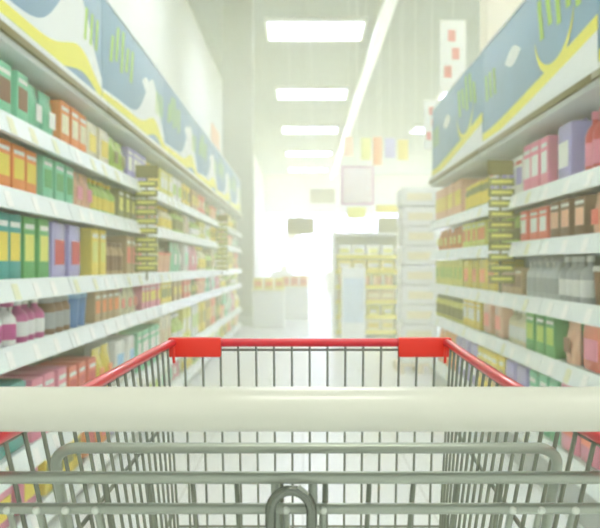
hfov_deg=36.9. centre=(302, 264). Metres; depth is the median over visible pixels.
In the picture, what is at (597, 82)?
shelf
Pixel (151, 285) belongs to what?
carton
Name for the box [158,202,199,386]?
shelf
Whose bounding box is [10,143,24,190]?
carton
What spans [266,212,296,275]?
window
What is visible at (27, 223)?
carton
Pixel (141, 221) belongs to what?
sachet
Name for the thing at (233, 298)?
pouch
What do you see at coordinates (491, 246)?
sachet
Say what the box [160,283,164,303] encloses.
carton
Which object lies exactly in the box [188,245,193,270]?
pouch
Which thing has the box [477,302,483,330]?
carton
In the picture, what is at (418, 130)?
diffuser
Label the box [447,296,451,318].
jar
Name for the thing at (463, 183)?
carton
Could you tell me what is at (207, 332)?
shelf
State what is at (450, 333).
pouch
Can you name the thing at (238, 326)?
shelf
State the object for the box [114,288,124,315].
pouch
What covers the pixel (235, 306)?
bottle
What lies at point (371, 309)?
pouch
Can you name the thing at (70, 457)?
carton
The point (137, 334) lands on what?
carton
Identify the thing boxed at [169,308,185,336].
carton
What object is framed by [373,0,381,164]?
flyer
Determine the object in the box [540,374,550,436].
carton
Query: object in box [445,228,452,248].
pouch
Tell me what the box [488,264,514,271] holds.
sachet
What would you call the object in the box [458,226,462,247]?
pouch
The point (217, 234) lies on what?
sachet
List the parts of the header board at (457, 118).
white rail, bronze rail, trim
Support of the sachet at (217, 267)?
hanging from the strip
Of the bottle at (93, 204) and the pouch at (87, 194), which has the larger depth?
the bottle at (93, 204)
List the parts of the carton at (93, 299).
label panel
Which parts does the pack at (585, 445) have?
label panel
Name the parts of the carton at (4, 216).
label panel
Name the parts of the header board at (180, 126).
trim, bronze rail, white rail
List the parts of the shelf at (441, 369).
price rail, price rail, price rail, price rail, price rail, kick plate, shelf, shelf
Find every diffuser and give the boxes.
[268,23,362,38]
[278,90,346,98]
[283,128,336,132]
[287,152,330,155]
[289,169,326,170]
[412,128,423,132]
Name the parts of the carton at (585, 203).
label panel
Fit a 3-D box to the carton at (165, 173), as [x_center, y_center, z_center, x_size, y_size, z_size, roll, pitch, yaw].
[-1.232,-0.663,7.450,0.202,0.215,0.190,0,0,0]
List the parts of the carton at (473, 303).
label panel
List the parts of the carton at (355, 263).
label panel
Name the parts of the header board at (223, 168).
bronze rail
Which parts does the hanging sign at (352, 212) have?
panel, cord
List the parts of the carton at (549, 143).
label panel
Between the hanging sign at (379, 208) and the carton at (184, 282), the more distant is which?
the hanging sign at (379, 208)
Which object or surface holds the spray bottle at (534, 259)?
on the shelf at (525, 200)
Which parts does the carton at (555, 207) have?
label panel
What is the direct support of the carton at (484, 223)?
on the shelf at (477, 213)
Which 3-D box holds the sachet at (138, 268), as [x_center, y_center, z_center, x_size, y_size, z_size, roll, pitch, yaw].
[-1.040,0.021,5.968,0.150,0.046,0.016,0,0,0]
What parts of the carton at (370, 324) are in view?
label panel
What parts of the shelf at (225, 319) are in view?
price rail, price rail, price rail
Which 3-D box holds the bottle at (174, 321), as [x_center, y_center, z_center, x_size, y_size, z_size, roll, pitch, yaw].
[-1.171,0.589,8.100,0.142,0.300,0.135,0,0,0]
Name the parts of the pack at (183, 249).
label panel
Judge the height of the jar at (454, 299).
0.191 m
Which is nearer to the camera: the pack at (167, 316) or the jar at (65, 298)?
the jar at (65, 298)
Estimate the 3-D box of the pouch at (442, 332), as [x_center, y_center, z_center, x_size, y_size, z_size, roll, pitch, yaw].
[1.266,0.709,8.181,0.077,0.320,0.196,0,0,2]
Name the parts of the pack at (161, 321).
label panel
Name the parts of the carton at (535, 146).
label panel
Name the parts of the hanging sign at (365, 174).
panel, frame, cord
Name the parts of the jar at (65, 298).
lid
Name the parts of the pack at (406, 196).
label panel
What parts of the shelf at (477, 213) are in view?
price rail, price rail, price rail, price rail, price rail, shelf, panel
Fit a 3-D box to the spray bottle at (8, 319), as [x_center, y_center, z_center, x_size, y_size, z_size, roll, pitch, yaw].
[-1.178,0.230,3.525,0.105,0.171,0.102,0,0,-1]
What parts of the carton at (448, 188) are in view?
label panel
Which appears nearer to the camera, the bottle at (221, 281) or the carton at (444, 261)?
the carton at (444, 261)
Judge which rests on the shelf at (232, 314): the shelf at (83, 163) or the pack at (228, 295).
the pack at (228, 295)
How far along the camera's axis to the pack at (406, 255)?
9.45 m
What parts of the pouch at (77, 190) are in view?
label panel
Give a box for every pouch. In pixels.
[28,83,41,128]
[37,90,55,135]
[73,171,82,205]
[78,173,91,207]
[91,346,103,376]
[100,343,112,386]
[109,137,117,167]
[114,141,124,171]
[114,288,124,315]
[121,288,131,313]
[127,287,136,311]
[136,198,145,217]
[168,242,176,270]
[172,363,175,379]
[174,243,180,270]
[174,360,180,375]
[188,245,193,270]
[191,279,196,294]
[191,282,193,295]
[192,246,197,269]
[205,200,209,215]
[205,277,209,290]
[215,297,217,321]
[216,296,219,319]
[221,294,226,315]
[231,291,234,309]
[338,305,340,314]
[367,305,378,314]
[381,305,393,314]
[437,231,443,249]
[439,328,444,361]
[440,229,447,249]
[443,330,448,363]
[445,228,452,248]
[447,332,452,366]
[450,227,456,248]
[451,333,457,370]
[454,226,460,247]
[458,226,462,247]
[564,321,583,365]
[591,192,599,232]
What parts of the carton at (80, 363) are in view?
label panel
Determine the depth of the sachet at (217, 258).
11.56 m
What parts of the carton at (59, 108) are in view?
label panel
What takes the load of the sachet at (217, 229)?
hanging from the strip
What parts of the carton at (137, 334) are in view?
label panel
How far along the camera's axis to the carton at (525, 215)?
4.95 m
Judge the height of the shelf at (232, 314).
1.940 m
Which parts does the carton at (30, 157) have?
label panel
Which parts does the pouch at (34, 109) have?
label panel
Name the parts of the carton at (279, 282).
label panel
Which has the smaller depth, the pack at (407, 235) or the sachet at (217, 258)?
the pack at (407, 235)
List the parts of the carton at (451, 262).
label panel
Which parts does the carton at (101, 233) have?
label panel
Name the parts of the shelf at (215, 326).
price rail, price rail, price rail, price rail, price rail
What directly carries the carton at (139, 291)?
on the shelf at (137, 317)
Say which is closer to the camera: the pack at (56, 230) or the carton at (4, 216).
the carton at (4, 216)
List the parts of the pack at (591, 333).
label panel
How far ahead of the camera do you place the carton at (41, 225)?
3.87 m
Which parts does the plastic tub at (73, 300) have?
lid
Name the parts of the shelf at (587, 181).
price rail, price rail, price rail, price rail, price rail, shelf, kick plate, shelf, shelf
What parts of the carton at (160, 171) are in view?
label panel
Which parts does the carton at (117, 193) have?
label panel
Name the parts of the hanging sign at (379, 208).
cord, panel, cord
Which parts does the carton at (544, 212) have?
label panel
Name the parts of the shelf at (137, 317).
panel, shelf, shelf, price rail, shelf, price rail, price rail, price rail, price rail, price rail, clip strip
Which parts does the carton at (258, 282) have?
label panel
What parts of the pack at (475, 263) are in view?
label panel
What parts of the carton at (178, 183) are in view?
label panel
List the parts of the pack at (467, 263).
label panel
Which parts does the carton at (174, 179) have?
label panel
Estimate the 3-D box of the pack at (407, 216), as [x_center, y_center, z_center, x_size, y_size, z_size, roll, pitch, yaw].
[1.235,-0.512,9.699,0.380,0.205,0.501,0,0,0]
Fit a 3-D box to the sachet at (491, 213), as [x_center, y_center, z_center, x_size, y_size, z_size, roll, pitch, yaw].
[1.140,-0.291,5.168,0.150,0.046,0.016,0,0,0]
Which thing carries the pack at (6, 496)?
on the shelf at (13, 129)
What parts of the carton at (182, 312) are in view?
label panel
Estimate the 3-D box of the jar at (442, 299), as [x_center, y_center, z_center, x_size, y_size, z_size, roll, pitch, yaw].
[1.275,0.364,7.993,0.110,0.191,0.105,0,0,0]
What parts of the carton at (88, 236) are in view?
label panel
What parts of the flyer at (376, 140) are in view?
panel, cord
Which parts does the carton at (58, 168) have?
label panel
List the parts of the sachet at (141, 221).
label panel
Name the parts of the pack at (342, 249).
label panel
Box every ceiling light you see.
[264,17,366,40]
[275,86,347,99]
[281,125,338,133]
[285,150,331,155]
[288,167,328,171]
[409,125,423,133]
[436,92,445,99]
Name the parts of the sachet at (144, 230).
label panel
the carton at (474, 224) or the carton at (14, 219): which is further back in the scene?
the carton at (474, 224)
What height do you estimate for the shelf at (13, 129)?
1.940 m
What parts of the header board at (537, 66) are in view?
trim, white rail, bronze rail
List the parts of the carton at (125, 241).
label panel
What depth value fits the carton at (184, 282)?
8.52 m
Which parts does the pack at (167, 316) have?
label panel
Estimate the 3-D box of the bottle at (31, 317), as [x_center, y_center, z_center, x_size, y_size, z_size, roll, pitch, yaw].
[-1.181,0.230,3.810,0.090,0.171,0.088,0,0,2]
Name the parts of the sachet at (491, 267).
label panel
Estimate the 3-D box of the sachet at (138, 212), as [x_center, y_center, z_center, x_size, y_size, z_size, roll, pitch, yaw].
[-1.040,-0.351,5.968,0.150,0.046,0.016,0,0,0]
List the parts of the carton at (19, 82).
label panel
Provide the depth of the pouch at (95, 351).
5.01 m
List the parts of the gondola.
panel, panel, price rail, price rail, price rail, price rail, price rail, price rail, panel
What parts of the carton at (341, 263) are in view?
label panel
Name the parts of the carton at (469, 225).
label panel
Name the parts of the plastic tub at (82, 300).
lid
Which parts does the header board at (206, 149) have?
trim, white rail, bronze rail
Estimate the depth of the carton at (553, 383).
4.40 m
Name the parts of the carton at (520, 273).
label panel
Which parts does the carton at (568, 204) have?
label panel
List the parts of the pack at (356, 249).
label panel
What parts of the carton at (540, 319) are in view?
label panel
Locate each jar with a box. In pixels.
[37,297,55,334]
[53,296,63,331]
[61,295,69,329]
[106,242,108,273]
[107,242,113,273]
[113,243,117,273]
[116,243,122,273]
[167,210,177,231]
[176,212,179,231]
[179,213,182,232]
[204,253,208,269]
[209,254,211,268]
[436,294,442,314]
[440,295,445,316]
[442,295,447,317]
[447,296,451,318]
[450,297,456,319]
[452,298,455,320]
[455,298,461,321]
[457,299,461,322]
[461,299,462,323]
[465,187,469,210]
[468,186,470,209]
[470,184,473,208]
[473,183,476,207]
[476,182,479,206]
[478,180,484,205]
[483,179,487,203]
[486,177,490,202]
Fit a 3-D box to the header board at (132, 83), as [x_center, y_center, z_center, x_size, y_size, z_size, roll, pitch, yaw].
[-1.312,-1.149,6.020,0.495,0.677,2.190,0,0,0]
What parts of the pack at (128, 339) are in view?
label panel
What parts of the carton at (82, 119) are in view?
label panel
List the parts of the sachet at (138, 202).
label panel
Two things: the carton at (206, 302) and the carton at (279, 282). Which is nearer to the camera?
the carton at (206, 302)
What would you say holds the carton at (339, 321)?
on the gondola
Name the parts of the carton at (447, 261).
label panel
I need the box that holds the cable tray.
[329,0,397,178]
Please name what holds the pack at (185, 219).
on the shelf at (191, 274)
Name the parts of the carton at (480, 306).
label panel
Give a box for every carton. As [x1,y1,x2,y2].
[0,60,10,113]
[0,138,9,186]
[0,211,8,279]
[0,371,53,386]
[0,376,42,442]
[9,213,20,278]
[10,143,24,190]
[11,70,27,122]
[15,366,65,386]
[21,216,34,278]
[25,149,36,193]
[34,364,76,386]
[35,218,48,277]
[37,155,52,197]
[38,456,52,495]
[39,360,84,386]
[50,100,68,143]
[51,356,95,382]
[53,160,63,200]
[64,165,72,203]
[64,439,73,470]
[69,106,78,148]
[74,434,80,468]
[79,113,85,152]
[79,228,97,275]
[85,292,100,322]
[96,291,106,320]
[98,229,105,274]
[103,290,112,318]
[104,188,122,216]
[106,236,130,273]
[113,285,144,309]
[113,290,118,316]
[114,331,141,372]
[121,146,131,176]
[122,330,145,369]
[123,190,129,218]
[125,328,148,365]
[130,193,135,219]
[130,327,153,364]
[131,237,135,272]
[132,150,137,179]
[133,325,155,361]
[136,244,140,272]
[138,153,140,180]
[139,324,158,356]
[141,155,145,180]
[145,285,148,308]
[149,284,152,306]
[153,284,155,305]
[156,283,159,305]
[158,168,163,192]
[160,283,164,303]
[164,171,167,194]
[165,282,167,302]
[168,173,172,197]
[168,282,171,301]
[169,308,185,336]
[172,281,176,300]
[173,177,175,198]
[176,180,181,201]
[177,281,181,299]
[182,183,185,203]
[182,280,186,297]
[186,186,189,205]
[186,307,190,336]
[187,279,190,296]
[188,305,194,336]
[190,189,194,208]
[194,304,197,334]
[195,192,197,210]
[195,221,201,237]
[197,303,200,332]
[198,194,200,211]
[199,302,204,330]
[201,196,204,213]
[202,223,204,238]
[202,300,207,328]
[205,224,206,238]
[207,225,209,239]
[207,299,210,326]
[210,226,212,240]
[210,298,212,324]
[213,227,215,241]
[213,297,214,322]
[224,323,226,334]
[228,252,229,268]
[230,252,231,267]
[233,253,234,267]
[236,253,237,267]
[254,278,262,288]
[264,278,272,288]
[275,278,283,288]
[282,276,288,285]
[291,276,297,285]
[300,276,306,285]
[338,260,350,269]
[338,290,340,299]
[338,320,340,329]
[352,260,364,267]
[366,260,379,269]
[366,290,379,299]
[366,320,379,329]
[381,260,393,269]
[381,290,393,299]
[381,320,393,329]
[436,191,438,219]
[436,260,439,283]
[439,189,442,218]
[440,260,442,283]
[443,187,446,217]
[443,260,445,283]
[446,260,448,284]
[447,185,449,216]
[449,260,453,284]
[450,183,453,215]
[454,182,456,213]
[454,260,458,285]
[457,178,486,212]
[459,260,463,286]
[463,224,466,246]
[463,299,467,325]
[467,222,471,246]
[468,300,470,326]
[471,301,476,328]
[472,221,476,245]
[477,220,480,245]
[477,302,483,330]
[478,346,484,386]
[481,219,514,244]
[483,348,488,386]
[488,350,493,386]
[491,175,495,198]
[492,352,499,386]
[499,355,508,386]
[502,175,508,197]
[503,267,529,292]
[509,158,515,193]
[509,272,514,293]
[515,268,528,294]
[516,154,523,192]
[521,210,529,240]
[524,144,530,190]
[526,312,535,350]
[530,208,538,239]
[530,369,541,386]
[531,139,540,187]
[536,314,545,354]
[539,205,549,239]
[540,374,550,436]
[541,135,557,185]
[546,316,584,358]
[550,200,560,237]
[550,378,561,444]
[561,197,574,236]
[575,194,596,234]
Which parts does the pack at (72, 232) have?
label panel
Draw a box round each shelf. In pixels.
[0,109,72,527]
[7,144,126,502]
[56,165,160,441]
[86,112,165,161]
[111,190,183,386]
[146,159,198,186]
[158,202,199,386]
[158,211,212,372]
[189,185,218,201]
[191,218,221,359]
[203,225,229,337]
[208,200,231,211]
[213,230,241,334]
[215,227,236,337]
[224,210,241,218]
[429,214,485,386]
[430,153,515,186]
[452,203,550,440]
[480,81,599,156]
[485,160,599,488]
[538,166,599,527]
[595,78,599,86]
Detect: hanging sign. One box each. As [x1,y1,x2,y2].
[287,218,313,233]
[310,94,334,202]
[341,0,373,204]
[347,0,365,217]
[376,0,415,211]
[378,12,400,232]
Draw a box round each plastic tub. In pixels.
[67,294,79,327]
[78,293,86,325]
[158,252,163,271]
[162,252,167,271]
[167,253,170,271]
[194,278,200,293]
[200,278,203,292]
[202,278,205,292]
[209,206,213,217]
[219,306,222,318]
[365,275,369,284]
[373,275,381,284]
[384,275,392,284]
[593,266,599,304]
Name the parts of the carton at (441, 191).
label panel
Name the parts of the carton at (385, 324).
label panel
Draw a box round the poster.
[211,123,219,151]
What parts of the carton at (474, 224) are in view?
label panel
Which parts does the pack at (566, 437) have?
label panel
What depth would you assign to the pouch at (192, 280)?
9.50 m
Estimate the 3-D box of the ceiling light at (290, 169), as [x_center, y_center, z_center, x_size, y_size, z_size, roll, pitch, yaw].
[0.270,-5.148,48.400,2.160,0.100,1.660,0,0,0]
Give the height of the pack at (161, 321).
0.342 m
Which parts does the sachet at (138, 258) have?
label panel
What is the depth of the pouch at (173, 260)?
7.88 m
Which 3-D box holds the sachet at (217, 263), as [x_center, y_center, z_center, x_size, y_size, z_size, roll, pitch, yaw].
[-1.040,-0.021,11.568,0.150,0.046,0.016,0,0,0]
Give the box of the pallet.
[393,359,432,373]
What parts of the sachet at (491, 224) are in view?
label panel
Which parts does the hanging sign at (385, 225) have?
panel, cord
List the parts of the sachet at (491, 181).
label panel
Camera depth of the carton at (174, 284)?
7.88 m
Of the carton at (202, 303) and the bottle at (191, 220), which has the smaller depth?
the bottle at (191, 220)
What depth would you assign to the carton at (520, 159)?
5.10 m
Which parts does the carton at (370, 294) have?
label panel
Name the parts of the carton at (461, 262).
label panel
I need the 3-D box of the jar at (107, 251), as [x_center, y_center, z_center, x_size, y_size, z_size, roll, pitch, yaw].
[-1.182,-0.036,5.263,0.096,0.200,0.094,0,0,1]
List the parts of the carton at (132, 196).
label panel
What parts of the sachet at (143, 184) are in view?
label panel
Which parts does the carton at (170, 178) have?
label panel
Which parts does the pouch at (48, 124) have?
label panel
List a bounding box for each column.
[222,0,253,325]
[480,0,522,51]
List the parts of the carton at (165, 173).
label panel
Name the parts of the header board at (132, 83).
trim, bronze rail, white rail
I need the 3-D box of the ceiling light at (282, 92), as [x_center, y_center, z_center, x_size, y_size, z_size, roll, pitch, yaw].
[0.270,-5.148,27.000,2.160,0.100,1.660,0,0,0]
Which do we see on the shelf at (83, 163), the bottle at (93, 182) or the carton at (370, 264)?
the bottle at (93, 182)
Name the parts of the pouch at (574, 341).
label panel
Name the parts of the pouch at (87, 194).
label panel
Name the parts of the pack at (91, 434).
label panel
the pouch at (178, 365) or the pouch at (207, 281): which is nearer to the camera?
the pouch at (178, 365)
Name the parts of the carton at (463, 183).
label panel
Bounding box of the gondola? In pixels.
[332,233,398,337]
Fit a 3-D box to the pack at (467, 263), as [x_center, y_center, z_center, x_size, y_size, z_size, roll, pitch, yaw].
[1.321,0.056,6.756,0.202,0.237,0.240,0,0,0]
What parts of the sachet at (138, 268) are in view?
label panel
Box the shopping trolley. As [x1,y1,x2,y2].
[0,337,599,527]
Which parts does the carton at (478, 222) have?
label panel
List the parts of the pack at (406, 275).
label panel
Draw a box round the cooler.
[341,268,364,337]
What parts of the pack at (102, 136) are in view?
label panel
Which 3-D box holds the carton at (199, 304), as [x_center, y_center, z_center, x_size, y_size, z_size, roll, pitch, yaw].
[-1.233,0.579,9.895,0.202,0.320,0.218,0,0,-2]
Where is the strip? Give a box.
[216,215,227,273]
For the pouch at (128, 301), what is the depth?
5.83 m
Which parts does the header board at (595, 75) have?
bronze rail, white rail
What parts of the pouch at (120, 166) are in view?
label panel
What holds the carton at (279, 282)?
on the table at (268, 304)
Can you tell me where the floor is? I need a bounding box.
[48,285,583,527]
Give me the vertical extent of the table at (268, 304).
0.700 m
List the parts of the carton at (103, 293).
label panel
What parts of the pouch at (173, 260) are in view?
label panel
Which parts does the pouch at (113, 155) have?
label panel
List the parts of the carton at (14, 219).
label panel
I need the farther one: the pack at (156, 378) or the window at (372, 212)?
the window at (372, 212)
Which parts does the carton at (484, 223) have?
label panel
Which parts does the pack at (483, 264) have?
label panel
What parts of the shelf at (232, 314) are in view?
price rail, price rail, price rail, price rail, price rail, price rail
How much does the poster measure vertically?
0.740 m
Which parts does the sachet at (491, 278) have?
label panel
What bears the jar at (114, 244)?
on the shelf at (137, 317)
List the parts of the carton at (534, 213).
label panel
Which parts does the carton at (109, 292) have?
label panel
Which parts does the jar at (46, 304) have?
lid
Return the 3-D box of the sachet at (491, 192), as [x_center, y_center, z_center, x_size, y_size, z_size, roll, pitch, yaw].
[1.140,-0.415,5.168,0.150,0.046,0.016,0,0,0]
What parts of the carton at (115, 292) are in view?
label panel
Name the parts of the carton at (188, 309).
label panel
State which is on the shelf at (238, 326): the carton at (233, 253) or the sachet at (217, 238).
the carton at (233, 253)
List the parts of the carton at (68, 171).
label panel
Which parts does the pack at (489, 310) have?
label panel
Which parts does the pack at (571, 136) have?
label panel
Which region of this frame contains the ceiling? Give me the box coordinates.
[188,0,479,174]
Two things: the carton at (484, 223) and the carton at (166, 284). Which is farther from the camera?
the carton at (166, 284)
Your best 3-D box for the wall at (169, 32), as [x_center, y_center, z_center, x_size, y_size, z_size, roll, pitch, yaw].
[-2.320,-2.030,22.500,0.100,6.340,59.000,0,0,0]
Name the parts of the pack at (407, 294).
label panel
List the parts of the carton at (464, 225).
label panel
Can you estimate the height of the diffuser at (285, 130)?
0.020 m
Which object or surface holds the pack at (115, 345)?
on the shelf at (137, 317)
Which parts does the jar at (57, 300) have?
lid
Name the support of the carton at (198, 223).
on the shelf at (207, 332)
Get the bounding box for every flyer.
[344,0,352,155]
[361,138,370,159]
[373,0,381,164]
[385,138,394,157]
[398,140,407,159]
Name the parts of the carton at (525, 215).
label panel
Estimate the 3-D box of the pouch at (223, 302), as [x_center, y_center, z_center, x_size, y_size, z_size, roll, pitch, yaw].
[-1.161,0.579,13.145,0.077,0.320,0.230,0,0,1]
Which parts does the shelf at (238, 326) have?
price rail, price rail, price rail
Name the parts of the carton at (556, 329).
label panel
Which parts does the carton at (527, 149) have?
label panel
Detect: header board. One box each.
[0,0,107,116]
[86,0,167,161]
[146,78,199,186]
[189,122,219,201]
[208,149,232,211]
[224,168,242,218]
[429,50,515,186]
[478,0,599,156]
[591,49,599,86]
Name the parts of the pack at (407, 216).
label panel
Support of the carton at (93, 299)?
on the shelf at (83, 163)
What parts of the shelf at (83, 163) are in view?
panel, shelf, shelf, shelf, kick plate, shelf, price rail, price rail, price rail, price rail, price rail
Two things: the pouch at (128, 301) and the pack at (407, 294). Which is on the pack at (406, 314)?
the pack at (407, 294)
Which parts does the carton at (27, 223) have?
label panel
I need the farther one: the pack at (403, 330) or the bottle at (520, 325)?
the pack at (403, 330)
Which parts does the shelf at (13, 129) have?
shelf, shelf, shelf, shelf, shelf, price rail, price rail, price rail, price rail, price rail, price rail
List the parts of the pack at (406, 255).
label panel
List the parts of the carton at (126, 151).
label panel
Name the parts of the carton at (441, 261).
label panel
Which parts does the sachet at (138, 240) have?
label panel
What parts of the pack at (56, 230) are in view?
label panel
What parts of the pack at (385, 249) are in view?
label panel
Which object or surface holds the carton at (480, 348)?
on the shelf at (477, 213)
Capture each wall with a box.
[108,0,263,284]
[264,175,440,284]
[441,187,459,259]
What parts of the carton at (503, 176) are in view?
label panel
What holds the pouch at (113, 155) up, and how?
on the shelf at (83, 163)
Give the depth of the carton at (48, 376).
3.98 m
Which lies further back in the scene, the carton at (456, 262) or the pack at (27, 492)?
the carton at (456, 262)
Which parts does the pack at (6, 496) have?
label panel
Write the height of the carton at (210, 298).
0.320 m
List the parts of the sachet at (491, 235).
label panel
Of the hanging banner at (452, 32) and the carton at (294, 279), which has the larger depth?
the carton at (294, 279)
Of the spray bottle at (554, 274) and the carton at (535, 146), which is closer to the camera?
the spray bottle at (554, 274)
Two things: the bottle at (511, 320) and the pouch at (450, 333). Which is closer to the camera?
the bottle at (511, 320)
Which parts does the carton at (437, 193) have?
label panel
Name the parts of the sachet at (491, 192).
label panel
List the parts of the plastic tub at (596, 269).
lid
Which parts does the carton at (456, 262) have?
label panel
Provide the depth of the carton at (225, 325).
13.04 m
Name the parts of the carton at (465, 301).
label panel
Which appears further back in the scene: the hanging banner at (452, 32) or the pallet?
the hanging banner at (452, 32)
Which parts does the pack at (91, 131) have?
label panel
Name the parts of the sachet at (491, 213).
label panel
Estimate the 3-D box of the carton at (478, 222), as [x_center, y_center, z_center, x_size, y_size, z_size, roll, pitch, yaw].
[1.333,-0.216,6.305,0.202,0.190,0.150,0,0,0]
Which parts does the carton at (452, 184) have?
label panel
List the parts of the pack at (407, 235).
label panel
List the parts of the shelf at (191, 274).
shelf, shelf, price rail, price rail, price rail, price rail, price rail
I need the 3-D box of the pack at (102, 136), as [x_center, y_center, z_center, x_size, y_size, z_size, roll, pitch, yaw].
[-1.226,-0.674,5.117,0.202,0.237,0.240,0,0,1]
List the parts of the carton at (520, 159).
label panel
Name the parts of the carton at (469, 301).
label panel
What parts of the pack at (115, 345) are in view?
label panel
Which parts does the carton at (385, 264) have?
label panel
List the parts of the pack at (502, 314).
label panel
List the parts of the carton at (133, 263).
label panel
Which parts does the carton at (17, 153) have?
label panel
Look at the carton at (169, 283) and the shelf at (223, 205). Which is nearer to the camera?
the carton at (169, 283)
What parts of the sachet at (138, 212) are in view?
label panel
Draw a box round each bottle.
[0,302,15,346]
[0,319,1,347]
[12,301,27,342]
[21,300,34,339]
[28,299,44,337]
[87,178,95,209]
[91,180,100,210]
[96,182,106,212]
[101,184,108,212]
[104,185,114,214]
[154,206,164,227]
[160,207,166,228]
[162,208,169,229]
[165,209,171,229]
[171,314,180,336]
[171,315,176,336]
[172,312,182,336]
[178,357,183,371]
[186,357,188,368]
[189,218,193,235]
[190,219,196,236]
[193,220,198,236]
[195,247,201,269]
[197,247,203,269]
[200,247,205,269]
[214,250,217,268]
[218,276,222,287]
[231,291,236,308]
[489,218,497,242]
[504,218,513,242]
[509,309,518,341]
[510,213,517,241]
[513,212,520,241]
[513,310,523,343]
[518,311,525,345]
[523,320,525,346]
[527,258,536,295]
[531,257,542,296]
[537,257,549,298]
[543,257,556,298]
[549,257,564,299]
[559,257,571,300]
[566,256,578,301]
[572,256,585,302]
[580,256,595,304]
[585,111,599,169]
[593,108,599,167]
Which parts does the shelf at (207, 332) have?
shelf, shelf, price rail, price rail, price rail, price rail, price rail, price rail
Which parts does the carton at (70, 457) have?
label panel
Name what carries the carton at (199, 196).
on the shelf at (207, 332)
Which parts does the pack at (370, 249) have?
label panel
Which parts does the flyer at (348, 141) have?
panel, cord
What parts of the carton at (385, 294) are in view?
label panel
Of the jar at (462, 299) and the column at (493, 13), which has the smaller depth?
the jar at (462, 299)
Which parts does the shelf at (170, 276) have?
shelf, shelf, price rail, price rail, price rail, price rail, price rail, price rail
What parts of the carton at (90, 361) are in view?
label panel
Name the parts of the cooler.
door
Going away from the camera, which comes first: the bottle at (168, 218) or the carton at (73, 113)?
the carton at (73, 113)
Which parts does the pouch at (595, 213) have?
label panel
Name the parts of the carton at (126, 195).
label panel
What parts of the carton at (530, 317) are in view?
label panel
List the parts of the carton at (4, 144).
label panel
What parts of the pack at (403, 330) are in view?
label panel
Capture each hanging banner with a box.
[424,100,439,149]
[440,20,465,91]
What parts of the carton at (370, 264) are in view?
label panel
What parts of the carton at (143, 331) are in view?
label panel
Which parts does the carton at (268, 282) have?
label panel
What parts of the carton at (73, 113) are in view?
label panel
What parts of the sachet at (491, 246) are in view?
label panel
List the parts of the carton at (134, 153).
label panel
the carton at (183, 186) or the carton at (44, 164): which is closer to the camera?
the carton at (44, 164)
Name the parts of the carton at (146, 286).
label panel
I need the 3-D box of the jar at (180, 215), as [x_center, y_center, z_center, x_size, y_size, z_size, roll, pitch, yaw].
[-1.184,-0.378,8.307,0.154,0.195,0.147,0,0,0]
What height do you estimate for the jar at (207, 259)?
0.200 m
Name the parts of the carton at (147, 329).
label panel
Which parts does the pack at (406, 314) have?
label panel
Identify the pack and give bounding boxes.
[0,379,25,455]
[0,446,4,459]
[0,486,11,527]
[12,466,37,514]
[35,217,64,276]
[53,220,79,276]
[81,432,94,457]
[84,336,123,385]
[86,120,96,157]
[95,432,106,441]
[96,127,108,164]
[104,332,133,378]
[141,316,165,356]
[152,376,157,386]
[160,369,165,386]
[163,314,170,352]
[164,244,187,270]
[166,365,171,385]
[182,215,188,234]
[202,249,213,268]
[208,277,214,289]
[218,292,230,312]
[233,237,236,246]
[338,245,350,254]
[352,245,364,254]
[366,245,379,254]
[381,245,393,254]
[397,187,436,208]
[397,246,437,264]
[397,266,435,284]
[397,303,435,323]
[397,322,436,337]
[397,347,436,363]
[398,207,435,227]
[398,226,438,246]
[398,284,437,304]
[456,336,464,375]
[463,339,471,380]
[464,258,480,287]
[471,342,479,385]
[472,258,487,288]
[479,259,487,289]
[484,303,495,334]
[488,259,524,290]
[495,306,513,338]
[506,359,519,381]
[517,364,530,386]
[558,118,599,178]
[561,383,580,456]
[581,437,599,469]
[584,325,599,373]
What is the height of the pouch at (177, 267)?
0.265 m
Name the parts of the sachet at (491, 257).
label panel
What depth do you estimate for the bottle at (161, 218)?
7.18 m
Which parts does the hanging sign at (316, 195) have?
cord, panel, cord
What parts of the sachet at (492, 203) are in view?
label panel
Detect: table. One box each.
[252,289,285,327]
[284,286,308,319]
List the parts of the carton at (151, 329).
label panel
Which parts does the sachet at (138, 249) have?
label panel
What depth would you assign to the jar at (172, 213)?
7.84 m
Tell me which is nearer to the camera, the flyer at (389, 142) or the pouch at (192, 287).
the pouch at (192, 287)
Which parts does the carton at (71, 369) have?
label panel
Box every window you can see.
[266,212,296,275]
[301,212,332,275]
[337,212,367,232]
[372,212,403,265]
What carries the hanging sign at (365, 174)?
hanging from the ceiling
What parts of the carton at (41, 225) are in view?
label panel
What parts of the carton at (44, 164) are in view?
label panel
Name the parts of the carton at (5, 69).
label panel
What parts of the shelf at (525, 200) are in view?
clip strip, price rail, price rail, price rail, price rail, kick plate, shelf, price rail, shelf, shelf, panel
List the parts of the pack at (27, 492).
label panel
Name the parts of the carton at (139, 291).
label panel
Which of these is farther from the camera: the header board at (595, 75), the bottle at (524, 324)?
the bottle at (524, 324)
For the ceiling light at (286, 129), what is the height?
0.100 m
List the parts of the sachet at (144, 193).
label panel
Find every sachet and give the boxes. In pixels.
[135,190,157,196]
[135,199,157,205]
[135,209,157,215]
[135,218,157,224]
[135,227,157,233]
[135,237,157,243]
[135,246,157,252]
[135,255,157,261]
[135,265,157,271]
[138,181,157,187]
[216,228,227,230]
[216,233,227,235]
[216,237,227,240]
[216,247,227,250]
[216,252,227,255]
[216,257,227,259]
[216,262,227,264]
[216,266,227,269]
[218,223,227,226]
[218,242,227,245]
[488,178,514,185]
[488,189,514,196]
[488,199,509,207]
[488,210,514,217]
[488,221,514,228]
[488,232,514,239]
[488,243,511,250]
[488,254,514,261]
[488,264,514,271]
[488,275,514,282]

